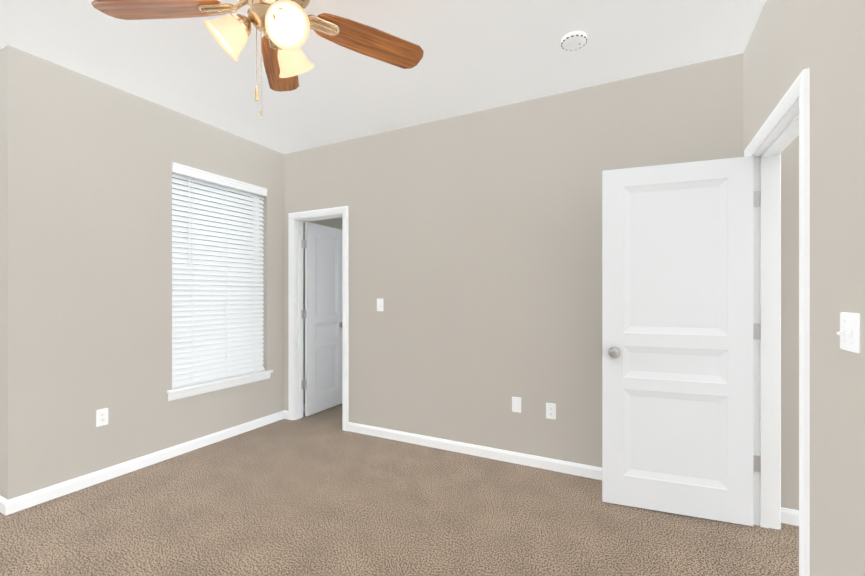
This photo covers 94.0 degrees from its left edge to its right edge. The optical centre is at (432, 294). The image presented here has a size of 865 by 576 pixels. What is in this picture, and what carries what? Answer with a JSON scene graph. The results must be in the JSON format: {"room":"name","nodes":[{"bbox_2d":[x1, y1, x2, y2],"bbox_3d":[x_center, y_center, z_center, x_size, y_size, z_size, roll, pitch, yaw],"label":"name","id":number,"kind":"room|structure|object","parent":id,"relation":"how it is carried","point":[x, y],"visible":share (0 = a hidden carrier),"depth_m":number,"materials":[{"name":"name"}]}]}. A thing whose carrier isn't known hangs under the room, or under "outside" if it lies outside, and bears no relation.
{"room":"empty bedroom","nodes":[
{"label":"empty bedroom","id":0,"kind":"room"},
{"bbox_2d":[0,45,341,499],"bbox_3d":[-1.730,-0.090,3.991,0.160,2.740,3.595,0,0,27],"label":"wall","id":1,"kind":"structure","parent":0,"point":[86,248],"depth_m":2.74,"materials":[{"name":"paint"}]},
{"bbox_2d":[96,408,107,426],"bbox_3d":[-2.265,0.840,2.768,0.007,0.115,0.070,0,0,27],"label":"outlet","id":2,"kind":"object","parent":1,"relation":"attached to","point":[101,417],"visible":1,"depth_m":2.76,"materials":[{"name":"white plastic"}]},
{"bbox_2d":[0,410,287,515],"bbox_3d":[-2.004,1.238,3.262,0.020,0.083,2.073,0,0,27],"label":"baseboard","id":3,"kind":"structure","parent":1,"relation":"attached to","point":[21,502],"depth_m":2.87,"materials":[{"name":"white paint"}]},
{"bbox_2d":[167,172,272,400],"bbox_3d":[-1.897,-0.109,3.613,0.199,1.883,0.990,0,0,27],"label":"window","id":4,"kind":"structure","parent":1,"relation":"in","point":[195,389],"depth_m":3.53,"materials":[{"name":"white paint"}]},
{"bbox_2d":[172,162,266,388],"bbox_3d":[-1.874,-0.151,3.601,0.081,1.794,0.906,0,0,27],"label":"window blinds","id":5,"kind":"object","parent":4,"relation":"attached to","point":[217,330],"visible":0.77,"depth_m":3.55,"materials":[{"name":"white paint"}]},
{"bbox_2d":[303,404,341,423],"bbox_3d":[-0.204,1.330,4.430,2.475,0.100,1.420,0,0,27],"label":"floor","id":6,"kind":"structure","parent":0,"point":[333,414],"depth_m":4.28,"materials":[{"name":"brown carpet"}]},
{"bbox_2d":[0,0,765,153],"bbox_3d":[-0.890,-1.510,1.730,6.830,0.100,4.010,0,0,27],"label":"ceiling","id":7,"kind":"structure","parent":0,"point":[480,55],"depth_m":2.46,"materials":[{"name":"paint"}]},
{"bbox_2d":[91,0,423,116],"bbox_3d":[-0.630,-1.066,1.522,1.308,0.788,1.290,0,0,27],"label":"ceiling fan","id":8,"kind":"object","parent":7,"relation":"hanging from","point":[284,27],"visible":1,"depth_m":1.60,"materials":[{"name":"brown wood"}]},
{"bbox_2d":[561,31,586,50],"bbox_3d":[0.806,-1.440,2.298,0.139,0.040,0.139,0,0,27],"label":"smoke detector","id":9,"kind":"object","parent":7,"relation":"attached to","point":[574,40],"visible":1,"depth_m":2.27,"materials":[{"name":"white plastic"}]},
{"bbox_2d":[0,417,798,575],"bbox_3d":[-0.890,1.330,1.730,6.830,0.100,4.010,0,0,27],"label":"floor carpet","id":10,"kind":"object","parent":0,"point":[303,496],"depth_m":2.25,"materials":[{"name":"brown carpet"}]},
{"bbox_2d":[284,53,742,467],"bbox_3d":[0.246,-0.090,3.336,3.955,2.740,0.115,0,0,27],"label":"wall","id":11,"kind":"structure","parent":0,"point":[475,251],"depth_m":3.14,"materials":[{"name":"paint"}]},
{"bbox_2d":[288,206,348,430],"bbox_3d":[-1.104,0.222,4.029,0.762,2.116,0.159,0,0,27],"label":"door frame","id":12,"kind":"structure","parent":11,"relation":"attached to","point":[296,220],"depth_m":4.12,"materials":[{"name":"white paint"}]},
{"bbox_2d":[301,222,341,415],"bbox_3d":[-1.199,0.253,4.475,0.160,2.030,0.668,0,0,27],"label":"closet door","id":13,"kind":"structure","parent":11,"relation":"in","point":[321,315],"depth_m":4.43,"materials":[{"name":"white paint"}]},
{"bbox_2d":[377,298,382,310],"bbox_3d":[-0.477,0.090,3.630,0.070,0.115,0.023,0,0,27],"label":"light switch","id":14,"kind":"object","parent":11,"relation":"attached to","point":[379,304],"visible":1,"depth_m":3.63,"materials":[{"name":"white plastic"}]},
{"bbox_2d":[348,422,601,479],"bbox_3d":[0.535,1.238,3.106,2.999,0.083,0.030,0,0,27],"label":"baseboard","id":15,"kind":"structure","parent":11,"relation":"attached to","point":[583,470],"depth_m":3.17,"materials":[{"name":"white paint"}]},
{"bbox_2d":[512,397,520,412],"bbox_3d":[0.637,0.835,3.062,0.070,0.115,0.015,0,0,27],"label":"outlet","id":16,"kind":"object","parent":11,"relation":"attached to","point":[516,404],"visible":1,"depth_m":3.06,"materials":[{"name":"white plastic"}]},
{"bbox_2d":[546,403,555,418],"bbox_3d":[0.865,0.850,2.950,0.070,0.115,0.007,0,0,27],"label":"outlet","id":17,"kind":"object","parent":11,"relation":"attached to","point":[550,410],"visible":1,"depth_m":2.95,"materials":[{"name":"white plastic"}]},
{"bbox_2d":[781,135,798,509],"bbox_3d":[2.475,-0.090,2.079,1.160,2.740,0.115,0,0,27],"label":"wall","id":18,"kind":"structure","parent":0,"point":[790,326],"depth_m":2.26,"materials":[{"name":"paint"}]},
{"bbox_2d":[781,507,798,525],"bbox_3d":[2.383,1.239,2.051,1.020,0.083,0.020,0,0,27],"label":"baseboard","id":19,"kind":"structure","parent":18,"relation":"attached to","point":[790,516],"depth_m":2.23,"materials":[{"name":"white paint"}]},
{"bbox_2d":[743,0,864,575],"bbox_3d":[1.038,-0.090,0.675,0.115,2.740,3.895,0,0,27],"label":"wall","id":20,"kind":"structure","parent":0,"point":[789,41],"depth_m":1.32,"materials":[{"name":"paint"}]},
{"bbox_2d":[601,156,759,525],"bbox_3d":[1.413,0.253,2.334,0.810,2.030,0.202,0,0,27],"label":"door","id":21,"kind":"structure","parent":20,"relation":"in","point":[680,331],"depth_m":2.34,"materials":[{"name":"white paint"}]},
{"bbox_2d":[744,68,809,575],"bbox_3d":[1.654,0.222,1.874,0.159,2.116,0.932,0,0,27],"label":"door frame","id":22,"kind":"structure","parent":20,"relation":"attached to","point":[785,125],"depth_m":2.20,"materials":[{"name":"white paint"}]},
{"bbox_2d":[837,312,859,353],"bbox_3d":[1.232,0.110,1.203,0.023,0.115,0.116,0,0,27],"label":"light switch","id":23,"kind":"object","parent":20,"relation":"attached to","point":[849,332],"visible":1,"depth_m":1.19,"materials":[{"name":"white plastic"}]},
{"label":"outside","id":24,"kind":"structure","parent":0,"visible":0},
{"bbox_2d":[172,177,251,290],"bbox_3d":[-2.889,-0.170,4.285,0.010,3.900,2.260,0,0,27],"label":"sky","id":25,"kind":"structure","parent":24,"point":[210,221],"depth_m":4.78,"materials":[{"name":"white"}]}
]}

